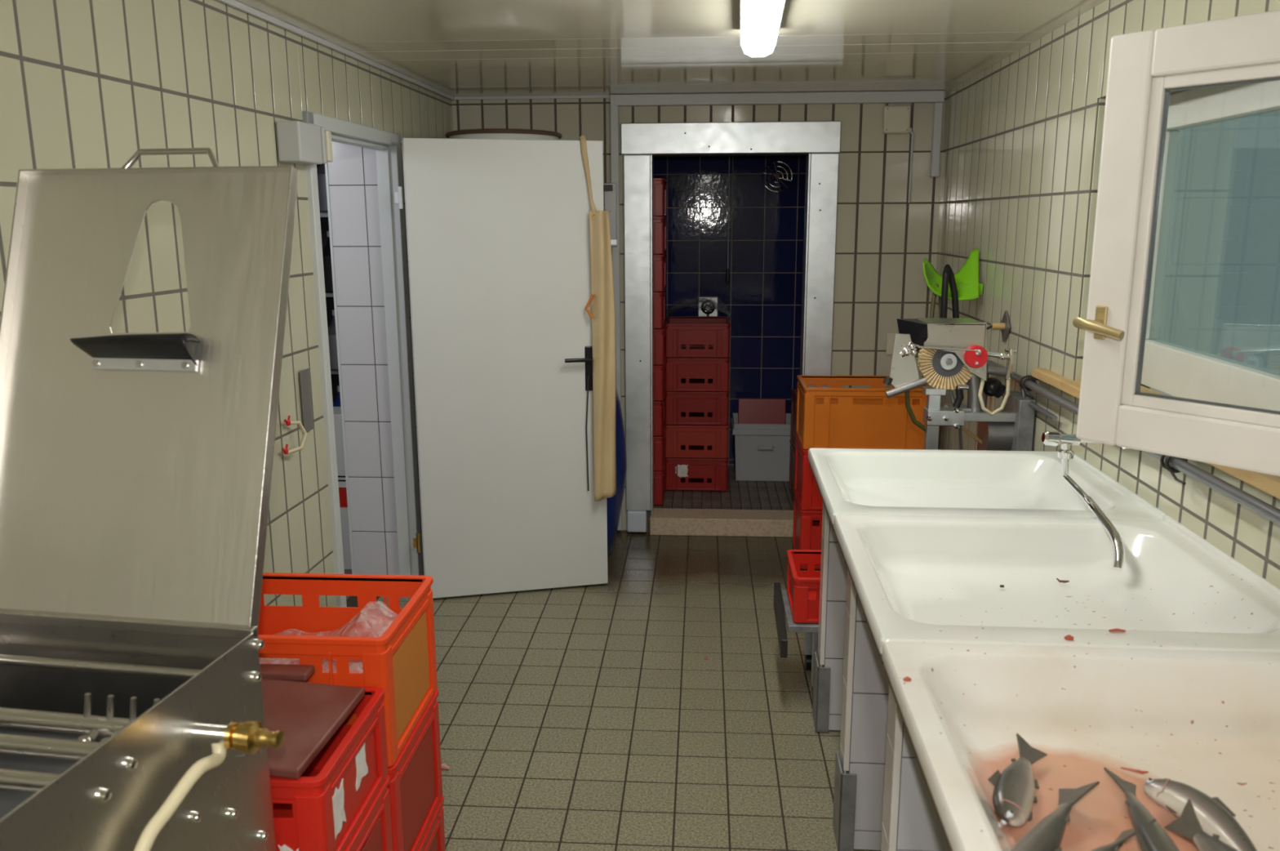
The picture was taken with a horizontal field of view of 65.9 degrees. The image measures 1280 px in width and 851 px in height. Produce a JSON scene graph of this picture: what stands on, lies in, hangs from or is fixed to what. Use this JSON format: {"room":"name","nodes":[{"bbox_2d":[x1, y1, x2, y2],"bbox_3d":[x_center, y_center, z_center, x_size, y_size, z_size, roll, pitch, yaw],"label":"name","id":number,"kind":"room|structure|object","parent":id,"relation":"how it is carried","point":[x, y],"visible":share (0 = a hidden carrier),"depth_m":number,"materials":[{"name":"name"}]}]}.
{"room":"fish processing room","nodes":[
{"label":"fish processing room","id":0,"kind":"room"},
{"bbox_2d":[0,0,453,606],"bbox_3d":[-1.336,0.132,1.999,0.156,2.490,6.878,1,12,5],"label":"wall","id":1,"kind":"structure","parent":0,"point":[84,83],"depth_m":2.61,"materials":[{"name":"beige tile"}]},
{"bbox_2d":[281,415,307,454],"bbox_3d":[-1.122,0.028,3.188,0.035,0.120,0.118,6,13,26],"label":"water tap","id":2,"kind":"object","parent":1,"relation":"attached to","point":[288,422],"visible":1,"depth_m":3.20,"materials":[{"name":"beige plastic"}]},
{"bbox_2d":[275,120,333,164],"bbox_3d":[-1.093,-0.886,3.112,0.088,0.129,0.406,1,12,5],"label":"junction box","id":3,"kind":"object","parent":1,"relation":"attached to","point":[299,142],"visible":1,"depth_m":3.08,"materials":[{"name":"grey plastic"}]},
{"bbox_2d":[299,368,313,431],"bbox_3d":[-1.124,-0.084,3.331,0.004,0.210,0.066,1,12,5],"label":"metal plate","id":4,"kind":"structure","parent":1,"relation":"attached to","point":[304,374],"depth_m":3.33,"materials":[{"name":"silver metal"}]},
{"bbox_2d":[216,0,455,100],"bbox_3d":[-1.135,-1.232,2.978,0.012,0.017,4.178,1,12,5],"label":"trim","id":5,"kind":"structure","parent":1,"relation":"attached to","point":[233,3],"depth_m":3.41,"materials":[{"name":"grey plastic"}]},
{"bbox_2d":[302,111,422,606],"bbox_3d":[-1.102,-0.145,3.954,0.089,2.035,0.943,1,12,5],"label":"door frame","id":6,"kind":"structure","parent":1,"relation":"attached to","point":[387,145],"depth_m":4.23,"materials":[{"name":"white paint"}]},
{"bbox_2d":[394,137,608,598],"bbox_3d":[-0.579,-0.214,4.313,0.877,1.996,0.101,-3,12,-13],"label":"door","id":7,"kind":"structure","parent":1,"relation":"in","point":[498,233],"depth_m":4.31,"materials":[{"name":"paint"}]},
{"bbox_2d":[578,135,616,501],"bbox_3d":[-0.193,-0.446,4.344,0.168,1.599,0.079,5,13,22],"label":"apron","id":8,"kind":"object","parent":7,"relation":"hanging from","point":[602,298],"visible":1,"depth_m":4.34,"materials":[{"name":"beige plastic"}]},
{"bbox_2d":[316,164,339,402],"bbox_3d":[-1.815,-0.813,6.039,1.600,2.500,0.100,1,12,4],"label":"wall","id":9,"kind":"structure","parent":0,"point":[324,220],"depth_m":6.01,"materials":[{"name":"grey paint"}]},
{"bbox_2d":[327,141,399,574],"bbox_3d":[-1.199,-0.473,4.393,0.267,2.500,0.100,1,12,4],"label":"wall","id":10,"kind":"structure","parent":0,"point":[353,171],"depth_m":4.38,"materials":[{"name":"grey tile"}]},
{"bbox_2d":[324,162,354,573],"bbox_3d":[-1.333,-0.435,4.408,0.010,2.420,0.104,1,12,4],"label":"trim","id":11,"kind":"structure","parent":10,"relation":"attached to","point":[326,164],"depth_m":4.39,"materials":[{"name":"white paint"}]},
{"bbox_2d":[344,531,879,850],"bbox_3d":[-0.580,1.256,2.500,4.550,0.120,7.700,1,12,4],"label":"floor","id":12,"kind":"structure","parent":0,"point":[596,717],"depth_m":3.44,"materials":[{"name":"brown tile"}]},
{"bbox_2d":[0,147,298,850],"bbox_3d":[-0.843,0.521,1.326,0.650,1.799,1.131,2,12,9],"label":"machine","id":13,"kind":"object","parent":12,"relation":"on","point":[135,468],"visible":1,"depth_m":1.61,"materials":[{"name":"silver metal"}]},
{"bbox_2d":[320,212,338,373],"bbox_3d":[-1.799,-0.533,5.687,0.690,2.105,0.430,1,12,4],"label":"storage shelf","id":14,"kind":"object","parent":12,"relation":"on","point":[322,214],"visible":0.02,"depth_m":5.44,"materials":[{"name":"silver metal"}]},
{"bbox_2d":[316,163,328,212],"bbox_3d":[-1.671,-1.327,5.380,0.220,0.330,0.220,1,12,4],"label":"tin","id":15,"kind":"object","parent":14,"relation":"on","point":[321,172],"visible":0.06,"depth_m":5.29,"materials":[{"name":"grey metal"}]},
{"bbox_2d":[322,231,333,293],"bbox_3d":[-1.669,-0.906,5.468,0.220,0.330,0.220,1,12,4],"label":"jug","id":16,"kind":"object","parent":14,"relation":"on","point":[326,250],"visible":0.22,"depth_m":5.38,"materials":[{"name":"black plastic"}]},
{"bbox_2d":[327,309,338,370],"bbox_3d":[-1.668,-0.485,5.555,0.220,0.330,0.220,1,12,4],"label":"tin","id":17,"kind":"object","parent":14,"relation":"on","point":[331,328],"visible":0.19,"depth_m":5.47,"materials":[{"name":"silver metal"}]},
{"bbox_2d":[333,385,341,406],"bbox_3d":[-1.666,-0.065,5.643,0.220,0.330,0.220,1,12,4],"label":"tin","id":18,"kind":"object","parent":14,"relation":"on","point":[337,402],"visible":0.12,"depth_m":5.58,"materials":[{"name":"blue metal"}]},
{"bbox_2d":[333,406,351,568],"bbox_3d":[-1.507,0.308,4.891,0.262,0.780,0.202,1,12,4],"label":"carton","id":19,"kind":"object","parent":12,"relation":"on","point":[336,410],"visible":0.05,"depth_m":4.79,"materials":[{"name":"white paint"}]},
{"bbox_2d":[417,795,445,850],"bbox_3d":[-0.793,1.087,2.320,0.600,0.285,0.370,1,12,4],"label":"plastic crate","id":20,"kind":"object","parent":12,"relation":"on","point":[433,838],"visible":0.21,"depth_m":2.39,"materials":[{"name":"red plastic"}]},
{"bbox_2d":[386,688,442,850],"bbox_3d":[-0.794,0.808,2.262,0.600,0.285,0.370,1,12,4],"label":"plastic crate","id":21,"kind":"object","parent":20,"relation":"on","point":[415,786],"visible":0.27,"depth_m":2.23,"materials":[{"name":"red plastic"}]},
{"bbox_2d":[257,572,437,766],"bbox_3d":[-0.795,0.529,2.204,0.600,0.285,0.370,1,12,4],"label":"plastic crate","id":22,"kind":"object","parent":21,"relation":"on","point":[400,660],"visible":0.48,"depth_m":2.27,"materials":[{"name":"orange"}]},
{"bbox_2d":[261,602,392,660],"bbox_3d":[-0.800,0.477,2.193,0.543,0.133,0.323,1,12,4],"label":"plastic film","id":23,"kind":"object","parent":22,"relation":"in","point":[385,611],"visible":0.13,"depth_m":2.20,"materials":[{"name":"white"}]},
{"bbox_2d":[441,762,449,769],"bbox_3d":[-0.613,1.063,3.086,0.043,0.020,0.022,1,12,4],"label":"scrap","id":24,"kind":"object","parent":12,"relation":"on","point":[444,766],"visible":0.6,"depth_m":3.08,"materials":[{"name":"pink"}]},
{"bbox_2d":[606,389,626,555],"bbox_3d":[-0.376,0.172,5.004,0.620,0.977,0.620,1,12,4],"label":"barrel","id":25,"kind":"object","parent":12,"relation":"on","point":[614,503],"visible":0.04,"depth_m":4.91,"materials":[{"name":"blue plastic"}]},
{"bbox_2d":[626,510,646,532],"bbox_3d":[-0.017,0.521,5.385,0.105,0.116,0.043,1,12,4],"label":"plinth","id":26,"kind":"object","parent":12,"relation":"on","point":[636,519],"visible":1,"depth_m":5.37,"materials":[{"name":"grey plastic"}]},
{"bbox_2d":[649,507,793,537],"bbox_3d":[0.479,0.532,5.425,0.840,0.097,0.190,1,12,4],"label":"threshold","id":27,"kind":"object","parent":12,"relation":"on","point":[663,521],"visible":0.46,"depth_m":5.34,"materials":[{"name":"stone"}]},
{"bbox_2d":[773,582,818,700],"bbox_3d":[0.780,0.795,3.569,0.570,0.333,0.370,1,12,4],"label":"trolley","id":28,"kind":"object","parent":12,"relation":"on","point":[781,603],"visible":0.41,"depth_m":3.49,"materials":[{"name":"grey metal"}]},
{"bbox_2d":[786,549,821,622],"bbox_3d":[0.784,0.574,3.523,0.500,0.165,0.310,1,12,4],"label":"plastic crate","id":29,"kind":"object","parent":28,"relation":"on","point":[803,588],"visible":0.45,"depth_m":3.41,"materials":[{"name":"red plastic"}]},
{"bbox_2d":[792,488,822,568],"bbox_3d":[1.087,0.521,4.971,0.600,0.300,0.400,1,12,4],"label":"plastic crate","id":30,"kind":"object","parent":12,"relation":"on","point":[807,523],"visible":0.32,"depth_m":4.80,"materials":[{"name":"red plastic"}]},
{"bbox_2d":[794,432,822,510],"bbox_3d":[1.085,0.227,4.910,0.600,0.300,0.400,1,12,4],"label":"plastic crate","id":31,"kind":"object","parent":30,"relation":"on","point":[809,497],"visible":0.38,"depth_m":4.76,"materials":[{"name":"red plastic"}]},
{"bbox_2d":[795,374,929,448],"bbox_3d":[1.084,-0.067,4.849,0.600,0.300,0.400,1,12,4],"label":"plastic crate","id":32,"kind":"object","parent":31,"relation":"on","point":[833,416],"visible":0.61,"depth_m":4.67,"materials":[{"name":"orange plastic"}]},
{"bbox_2d":[812,502,847,732],"bbox_3d":[0.960,0.594,3.236,0.746,0.860,0.124,1,12,5],"label":"wall","id":33,"kind":"structure","parent":12,"relation":"on","point":[828,677],"depth_m":3.24,"materials":[{"name":"grey tile"}]},
{"bbox_2d":[808,448,1165,531],"bbox_3d":[0.922,0.193,2.828,0.815,0.113,0.735,1,12,5],"label":"utility sink","id":34,"kind":"object","parent":33,"relation":"on","point":[849,481],"visible":0.63,"depth_m":3.00,"materials":[{"name":"white ceramic"}]},
{"bbox_2d":[832,569,888,850],"bbox_3d":[0.909,0.724,2.612,0.746,0.860,0.124,1,12,4],"label":"wall","id":35,"kind":"structure","parent":12,"relation":"on","point":[860,768],"depth_m":2.62,"materials":[{"name":"grey tile"}]},
{"bbox_2d":[880,684,949,850],"bbox_3d":[0.856,0.859,1.963,0.746,0.860,0.114,1,12,5],"label":"wall","id":36,"kind":"structure","parent":12,"relation":"on","point":[910,821],"depth_m":1.92,"materials":[{"name":"grey tile"}]},
{"bbox_2d":[833,514,1279,664],"bbox_3d":[0.863,0.346,2.093,0.815,0.113,0.762,1,12,5],"label":"utility sink","id":37,"kind":"object","parent":36,"relation":"on","point":[926,579],"visible":0.87,"depth_m":2.18,"materials":[{"name":"ceramic"}]},
{"bbox_2d":[1056,577,1069,582],"bbox_3d":[0.968,0.355,2.263,0.028,0.007,0.011,5,13,23],"label":"scrap","id":38,"kind":"object","parent":37,"relation":"in","point":[1059,580],"visible":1,"depth_m":2.26,"materials":[{"name":"grey food"}]},
{"bbox_2d":[1064,634,1074,639],"bbox_3d":[0.755,0.373,1.740,0.016,0.010,0.011,1,12,4],"label":"scrap","id":39,"kind":"object","parent":37,"relation":"on","point":[1068,637],"visible":1,"depth_m":1.74,"materials":[{"name":"brown food"}]},
{"bbox_2d":[1108,627,1125,631],"bbox_3d":[0.854,0.366,1.770,0.029,0.006,0.007,1,12,4],"label":"scrap","id":40,"kind":"object","parent":37,"relation":"on","point":[1116,628],"visible":1,"depth_m":1.77,"materials":[{"name":"brown food"}]},
{"bbox_3d":[-0.816,1.208,1.971,0.600,0.190,0.345,1,12,4],"label":"plastic crate","id":41,"kind":"object","parent":12,"relation":"on","visible":0},
{"bbox_3d":[-0.817,1.022,1.932,0.600,0.190,0.345,1,12,4],"label":"plastic crate","id":42,"kind":"object","parent":41,"relation":"on","visible":0},
{"bbox_2d":[344,773,392,850],"bbox_3d":[-0.818,0.836,1.894,0.600,0.190,0.345,1,12,4],"label":"plastic crate","id":43,"kind":"object","parent":42,"relation":"on","point":[374,831],"visible":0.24,"depth_m":1.95,"materials":[{"name":"red plastic"}]},
{"bbox_2d":[269,685,388,850],"bbox_3d":[-0.818,0.661,1.857,0.600,0.213,0.345,1,12,4],"label":"plastic crate","id":44,"kind":"object","parent":43,"relation":"on","point":[322,809],"visible":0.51,"depth_m":1.78,"materials":[{"name":"plastic"}]},
{"bbox_2d":[261,677,364,778],"bbox_3d":[-0.780,0.535,1.812,0.460,0.047,0.285,1,12,7],"label":"cutting board","id":45,"kind":"object","parent":44,"relation":"on","point":[308,714],"visible":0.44,"depth_m":1.81,"materials":[{"name":"red plastic"}]},
{"bbox_2d":[259,663,314,680],"bbox_3d":[-0.832,0.488,1.970,0.360,0.016,0.045,1,12,4],"label":"cutting board","id":46,"kind":"object","parent":45,"relation":"on","point":[276,671],"visible":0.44,"depth_m":1.95,"materials":[{"name":"red plastic"}]},
{"bbox_3d":[0.802,1.009,1.243,0.738,0.860,0.100,1,12,4],"label":"wall","id":47,"kind":"structure","parent":12,"relation":"on","visible":0},
{"bbox_2d":[881,640,1279,850],"bbox_3d":[0.803,0.500,1.354,0.815,0.113,0.744,1,12,5],"label":"utility sink","id":48,"kind":"object","parent":47,"relation":"on","point":[1208,722],"visible":0.93,"depth_m":1.60,"materials":[{"name":"ceramic"}]},
{"bbox_2d":[902,675,911,680],"bbox_3d":[0.429,0.407,1.588,0.013,0.008,0.008,1,12,4],"label":"scrap","id":49,"kind":"object","parent":48,"relation":"on","point":[905,678],"visible":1,"depth_m":1.58,"materials":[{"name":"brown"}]},
{"bbox_2d":[987,733,1047,826],"bbox_3d":[0.547,0.513,1.433,0.065,0.040,0.228,6,13,29],"label":"trout","id":50,"kind":"object","parent":48,"relation":"in","point":[1014,797],"visible":1,"depth_m":1.39,"materials":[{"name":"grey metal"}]},
{"bbox_2d":[1010,780,1099,850],"bbox_3d":[0.515,0.542,1.272,0.072,0.050,0.369,8,15,36],"label":"trout","id":51,"kind":"object","parent":48,"relation":"in","point":[1047,833],"visible":0.99,"depth_m":1.29,"materials":[{"name":"grey food"}]},
{"bbox_2d":[1091,817,1156,850],"bbox_3d":[0.532,0.540,1.195,0.324,0.055,0.054,-9,15,-37],"label":"trout","id":52,"kind":"object","parent":48,"relation":"in","point":[1126,834],"visible":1,"depth_m":1.25,"materials":[{"name":"grey"}]},
{"bbox_2d":[1120,766,1148,773],"bbox_3d":[0.745,0.520,1.489,0.038,0.006,0.008,4,12,19],"label":"scrap","id":53,"kind":"object","parent":48,"relation":"in","point":[1126,768],"visible":1,"depth_m":1.49,"materials":[{"name":"brown food"}]},
{"bbox_2d":[1103,766,1179,850],"bbox_3d":[0.657,0.533,1.266,0.063,0.050,0.353,2,12,10],"label":"trout","id":54,"kind":"object","parent":48,"relation":"in","point":[1150,836],"visible":0.99,"depth_m":1.27,"materials":[{"name":"grey food"}]},
{"bbox_2d":[1143,777,1257,850],"bbox_3d":[0.752,0.540,1.277,0.091,0.036,0.280,1,12,4],"label":"trout","id":55,"kind":"object","parent":48,"relation":"in","point":[1214,816],"visible":0.88,"depth_m":1.34,"materials":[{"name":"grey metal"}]},
{"bbox_2d":[1164,798,1238,850],"bbox_3d":[0.711,0.531,1.197,0.044,0.063,0.240,1,12,4],"label":"trout","id":56,"kind":"object","parent":48,"relation":"in","point":[1188,824],"visible":1,"depth_m":1.27,"materials":[{"name":"grey food"}]},
{"bbox_2d":[235,0,1106,97],"bbox_3d":[0.062,-1.004,1.618,3.100,0.081,6.978,1,12,4],"label":"ceiling","id":57,"kind":"structure","parent":0,"point":[456,48],"depth_m":3.46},
{"bbox_2d":[739,0,786,57],"bbox_3d":[0.321,-1.115,2.572,0.120,0.093,1.420,1,12,6],"label":"ceiling light","id":58,"kind":"object","parent":57,"relation":"attached to","point":[760,20],"visible":1,"depth_m":2.75,"materials":[{"name":"grey plastic"}]},
{"bbox_2d":[452,91,946,532],"bbox_3d":[0.287,-0.548,5.241,3.100,2.490,0.136,1,12,4],"label":"wall","id":59,"kind":"structure","parent":0,"point":[884,240],"depth_m":5.01,"materials":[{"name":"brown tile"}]},
{"bbox_2d":[444,128,562,139],"bbox_3d":[-0.643,-1.008,4.811,0.552,0.795,0.621,1,12,4],"label":"water heater","id":60,"kind":"object","parent":59,"relation":"attached to","point":[492,133],"visible":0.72,"depth_m":4.47,"materials":[{"name":"white metal"}]},
{"bbox_2d":[454,94,610,99],"bbox_3d":[-0.536,-1.653,4.983,0.810,0.013,0.013,1,12,4],"label":"trim","id":61,"kind":"structure","parent":59,"relation":"attached to","point":[598,95],"depth_m":4.98,"materials":[{"name":"grey plastic"}]},
{"bbox_2d":[620,120,841,514],"bbox_3d":[0.460,-0.525,5.220,1.096,2.052,0.183,1,12,4],"label":"door frame","id":62,"kind":"structure","parent":59,"relation":"attached to","point":[808,139],"depth_m":5.05,"materials":[{"name":"metal"}]},
{"bbox_2d":[610,90,944,529],"bbox_3d":[0.675,-0.535,5.123,1.640,2.268,0.038,1,12,4],"label":"duct","id":63,"kind":"object","parent":59,"relation":"attached to","point":[937,97],"visible":0.91,"depth_m":4.90,"materials":[{"name":"grey plastic"}]},
{"bbox_2d":[603,182,617,247],"bbox_3d":[-0.155,-1.070,5.029,0.075,0.320,0.035,1,12,4],"label":"wall bracket","id":64,"kind":"object","parent":63,"relation":"attached to","point":[609,188],"visible":0.65,"depth_m":5.03,"materials":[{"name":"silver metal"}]},
{"bbox_2d":[882,105,914,202],"bbox_3d":[1.280,-1.346,4.915,0.155,0.466,0.036,1,12,4],"label":"junction box","id":65,"kind":"object","parent":59,"relation":"attached to","point":[896,118],"visible":1,"depth_m":4.87,"materials":[{"name":"beige plastic"}]},
{"bbox_2d":[653,464,793,510],"bbox_3d":[0.581,0.425,6.073,1.600,0.144,1.132,1,12,4],"label":"floor","id":66,"kind":"structure","parent":0,"point":[740,494],"depth_m":5.75,"materials":[{"name":"brown tile"}]},
{"bbox_2d":[653,457,666,504],"bbox_3d":[0.036,0.315,5.754,0.220,0.199,0.400,1,12,4],"label":"plastic crate","id":67,"kind":"object","parent":66,"relation":"on","point":[659,475],"visible":0.34,"depth_m":5.56,"materials":[{"name":"red plastic"}]},
{"bbox_2d":[653,423,666,470],"bbox_3d":[0.035,0.119,5.713,0.220,0.199,0.400,1,12,4],"label":"plastic crate","id":68,"kind":"object","parent":67,"relation":"on","point":[659,441],"visible":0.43,"depth_m":5.52,"materials":[{"name":"red plastic"}]},
{"bbox_2d":[653,392,665,435],"bbox_3d":[0.030,-0.076,5.673,0.220,0.199,0.400,1,12,4],"label":"plastic crate","id":69,"kind":"object","parent":68,"relation":"on","point":[659,406],"visible":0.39,"depth_m":5.48,"materials":[{"name":"red plastic"}]},
{"bbox_2d":[653,358,666,400],"bbox_3d":[0.035,-0.271,5.632,0.220,0.199,0.400,1,12,4],"label":"plastic crate","id":70,"kind":"object","parent":69,"relation":"on","point":[659,370],"visible":0.3,"depth_m":5.44,"materials":[{"name":"red plastic"}]},
{"bbox_2d":[653,321,666,364],"bbox_3d":[0.038,-0.467,5.591,0.220,0.199,0.400,1,12,4],"label":"plastic crate","id":71,"kind":"object","parent":70,"relation":"on","point":[660,356],"visible":0.39,"depth_m":5.40,"materials":[{"name":"red plastic"}]},
{"bbox_2d":[653,287,666,328],"bbox_3d":[0.028,-0.662,5.551,0.220,0.199,0.400,1,12,4],"label":"plastic crate","id":72,"kind":"object","parent":71,"relation":"on","point":[659,296],"visible":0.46,"depth_m":5.36,"materials":[{"name":"red plastic"}]},
{"bbox_2d":[653,252,666,291],"bbox_3d":[0.032,-0.857,5.510,0.220,0.199,0.400,1,12,4],"label":"plastic crate","id":73,"kind":"object","parent":72,"relation":"on","point":[660,260],"visible":0.41,"depth_m":5.32,"materials":[{"name":"red plastic"}]},
{"bbox_2d":[653,216,666,254],"bbox_3d":[0.033,-1.053,5.470,0.220,0.199,0.400,1,12,4],"label":"plastic crate","id":74,"kind":"object","parent":73,"relation":"on","point":[660,222],"visible":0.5,"depth_m":5.28,"materials":[{"name":"red plastic"}]},
{"bbox_2d":[653,177,666,216],"bbox_3d":[0.033,-1.248,5.429,0.220,0.199,0.400,1,12,4],"label":"plastic crate","id":75,"kind":"object","parent":74,"relation":"on","point":[660,188],"visible":0.46,"depth_m":5.24,"materials":[{"name":"red plastic"}]},
{"bbox_2d":[664,457,728,490],"bbox_3d":[0.347,0.248,6.068,0.380,0.199,0.450,1,12,4],"label":"plastic crate","id":76,"kind":"object","parent":66,"relation":"on","point":[680,473],"visible":0.63,"depth_m":5.86,"materials":[{"name":"plastic"}]},
{"bbox_2d":[664,421,728,457],"bbox_3d":[0.346,0.053,6.027,0.380,0.199,0.450,1,12,4],"label":"plastic crate","id":77,"kind":"object","parent":76,"relation":"on","point":[686,441],"visible":0.68,"depth_m":5.82,"materials":[{"name":"red plastic"}]},
{"bbox_2d":[664,391,729,425],"bbox_3d":[0.345,-0.141,5.987,0.380,0.199,0.450,1,12,4],"label":"plastic crate","id":78,"kind":"object","parent":77,"relation":"on","point":[681,407],"visible":0.67,"depth_m":5.78,"materials":[{"name":"red plastic"}]},
{"bbox_2d":[665,356,729,391],"bbox_3d":[0.345,-0.336,5.946,0.380,0.199,0.450,1,12,4],"label":"plastic crate","id":79,"kind":"object","parent":78,"relation":"on","point":[682,374],"visible":0.75,"depth_m":5.74,"materials":[{"name":"red plastic"}]},
{"bbox_2d":[665,315,730,357],"bbox_3d":[0.344,-0.531,5.906,0.380,0.199,0.450,1,12,4],"label":"plastic crate","id":80,"kind":"object","parent":79,"relation":"on","point":[686,336],"visible":0.97,"depth_m":5.70,"materials":[{"name":"red plastic"}]},
{"bbox_2d":[666,297,730,319],"bbox_3d":[0.343,-0.694,5.872,0.393,0.126,0.420,1,12,4],"label":"plastic film","id":81,"kind":"object","parent":80,"relation":"on","point":[701,299],"visible":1,"depth_m":5.86,"materials":[{"name":"grey"}]},
{"bbox_2d":[731,413,791,480],"bbox_3d":[0.778,0.135,6.214,0.403,0.362,0.377,1,12,4],"label":"storage bin","id":82,"kind":"object","parent":66,"relation":"on","point":[762,451],"visible":0.7,"depth_m":6.06,"materials":[{"name":"grey plastic"}]},
{"bbox_2d":[737,398,786,423],"bbox_3d":[0.773,0.058,6.284,0.300,0.457,0.096,1,12,4],"label":"cutting board","id":83,"kind":"object","parent":82,"relation":"in","point":[750,411],"visible":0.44,"depth_m":6.26,"materials":[{"name":"red plastic"}]},
{"bbox_2d":[788,440,795,500],"bbox_3d":[1.028,0.262,5.740,0.300,0.300,0.300,1,12,4],"label":"plastic crate","id":84,"kind":"object","parent":66,"relation":"on","point":[792,457],"visible":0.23,"depth_m":5.79,"materials":[{"name":"red plastic"}]},
{"bbox_2d":[790,389,796,448],"bbox_3d":[1.026,-0.035,5.678,0.300,0.300,0.300,1,12,4],"label":"plastic crate","id":85,"kind":"object","parent":84,"relation":"on","point":[793,398],"visible":0.23,"depth_m":5.72,"materials":[{"name":"red plastic"}]},
{"bbox_2d":[653,155,805,464],"bbox_3d":[0.609,-0.883,6.329,1.800,2.500,0.096,1,12,4],"label":"wall","id":86,"kind":"structure","parent":0,"point":[762,295],"depth_m":6.24,"materials":[{"name":"blue tile"}]},
{"bbox_2d":[697,296,718,315],"bbox_3d":[0.431,-0.730,6.263,0.130,0.165,0.098,1,12,4],"label":"valve","id":87,"kind":"object","parent":86,"relation":"attached to","point":[702,311],"visible":0.74,"depth_m":6.29,"materials":[{"name":"silver metal"}]},
{"bbox_2d":[762,160,792,191],"bbox_3d":[0.847,-1.535,6.102,0.184,0.184,0.032,1,12,4],"label":"guard","id":88,"kind":"object","parent":86,"relation":"attached to","point":[777,176],"visible":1,"depth_m":6.09,"materials":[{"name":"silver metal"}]},
{"bbox_2d":[929,0,1279,588],"bbox_3d":[1.362,0.158,1.824,0.235,2.490,6.878,1,12,4],"label":"wall","id":89,"kind":"structure","parent":0,"point":[1023,135],"depth_m":3.29,"materials":[{"name":"grey tile"}]},
{"bbox_2d":[922,247,982,300],"bbox_3d":[1.299,-0.634,4.138,0.262,0.213,0.136,1,12,4],"label":"holder","id":90,"kind":"object","parent":89,"relation":"attached to","point":[969,287],"visible":0.89,"depth_m":4.13,"materials":[{"name":"green plastic"}]},
{"bbox_2d":[929,283,941,317],"bbox_3d":[1.253,-0.475,4.172,0.091,0.247,0.028,-8,14,-31],"label":"hose","id":91,"kind":"object","parent":90,"relation":"hanging from","point":[934,295],"visible":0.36,"depth_m":4.14,"materials":[{"name":"yellow"}]},
{"bbox_2d":[940,264,959,317],"bbox_3d":[1.288,-0.505,4.095,0.110,0.322,0.040,-6,13,-25],"label":"hose","id":92,"kind":"object","parent":90,"relation":"hanging from","point":[948,277],"visible":0.76,"depth_m":4.07,"materials":[{"name":"black rubber"}]},
{"bbox_2d":[883,317,1035,450],"bbox_3d":[1.109,-0.084,3.522,0.524,0.586,0.244,1,12,4],"label":"machine","id":93,"kind":"object","parent":89,"relation":"attached to","point":[954,349],"visible":0.99,"depth_m":3.45,"materials":[{"name":"silver metal"}]},
{"bbox_2d":[915,317,986,368],"bbox_3d":[1.093,-0.289,3.502,0.199,0.164,0.200,1,12,4],"label":"hood","id":94,"kind":"object","parent":93,"relation":"attached to","point":[954,332],"depth_m":3.41,"materials":[{"name":"silver metal"}]},
{"bbox_2d":[944,404,971,410],"bbox_3d":[1.152,-0.049,3.553,0.094,0.040,0.090,1,12,4],"label":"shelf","id":95,"kind":"object","parent":93,"relation":"attached to","point":[964,406],"depth_m":3.52,"materials":[{"name":"grey metal"}]},
{"bbox_2d":[986,310,1010,342],"bbox_3d":[1.342,-0.344,3.746,0.223,0.174,0.094,-9,15,-36],"label":"plate","id":96,"kind":"object","parent":89,"relation":"attached to","point":[1004,326],"visible":0.63,"depth_m":3.77,"materials":[{"name":"silver metal"}]},
{"bbox_2d":[991,322,1004,329],"bbox_3d":[1.371,-0.379,3.783,0.048,0.027,0.027,1,12,4],"label":"handle","id":97,"kind":"object","parent":96,"relation":"attached to","point":[994,326],"depth_m":3.77,"materials":[{"name":"brown wood"}]},
{"bbox_2d":[1031,368,1071,391],"bbox_3d":[1.358,-0.150,3.207,0.075,0.030,0.300,1,12,4],"label":"window sill","id":98,"kind":"structure","parent":89,"relation":"attached to","point":[1044,375],"depth_m":3.21,"materials":[{"name":"brown wood"}]},
{"bbox_2d":[1041,430,1129,570],"bbox_3d":[1.181,0.169,2.454,0.222,0.235,0.498,1,12,4],"label":"tap","id":99,"kind":"object","parent":89,"relation":"attached to","point":[1051,437],"visible":0.9,"depth_m":2.57,"materials":[{"name":"silver metal"}]},
{"bbox_2d":[977,359,1279,525],"bbox_3d":[1.264,0.407,2.568,0.061,0.800,3.014,1,12,5],"label":"pipe","id":100,"kind":"object","parent":89,"relation":"attached to","point":[1262,508],"visible":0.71,"depth_m":2.25,"materials":[{"name":"grey metal"}]},
{"bbox_2d":[1059,380,1279,499],"bbox_3d":[1.345,0.047,2.244,0.210,0.030,1.694,1,12,5],"label":"window sill","id":101,"kind":"structure","parent":89,"relation":"attached to","point":[1269,484],"depth_m":1.99,"materials":[{"name":"brown wood"}]},
{"bbox_2d":[1072,9,1279,475],"bbox_3d":[1.047,-0.299,1.675,0.099,0.768,0.600,-9,14,-35],"label":"window","id":102,"kind":"structure","parent":89,"relation":"in","point":[1144,67],"depth_m":1.83,"materials":[{"name":"paint"}]},
{"bbox_2d":[1141,80,1279,411],"bbox_3d":[1.478,-0.377,2.145,0.061,0.835,1.700,1,12,5],"label":"window","id":103,"kind":"structure","parent":89,"relation":"in","point":[1171,369],"depth_m":2.65,"materials":[{"name":"paint"}]},
{"bbox_3d":[0.572,-1.928,5.584,1.800,0.150,1.132,1,12,4],"label":"ceiling","id":104,"kind":"structure","parent":0,"visible":0},
{"bbox_2d":[725,155,729,284],"bbox_3d":[0.550,-1.413,6.118,0.024,1.076,0.024,1,12,4],"label":"pull cord","id":105,"kind":"object","parent":104,"relation":"hanging from","point":[727,274],"visible":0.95,"depth_m":6.17,"materials":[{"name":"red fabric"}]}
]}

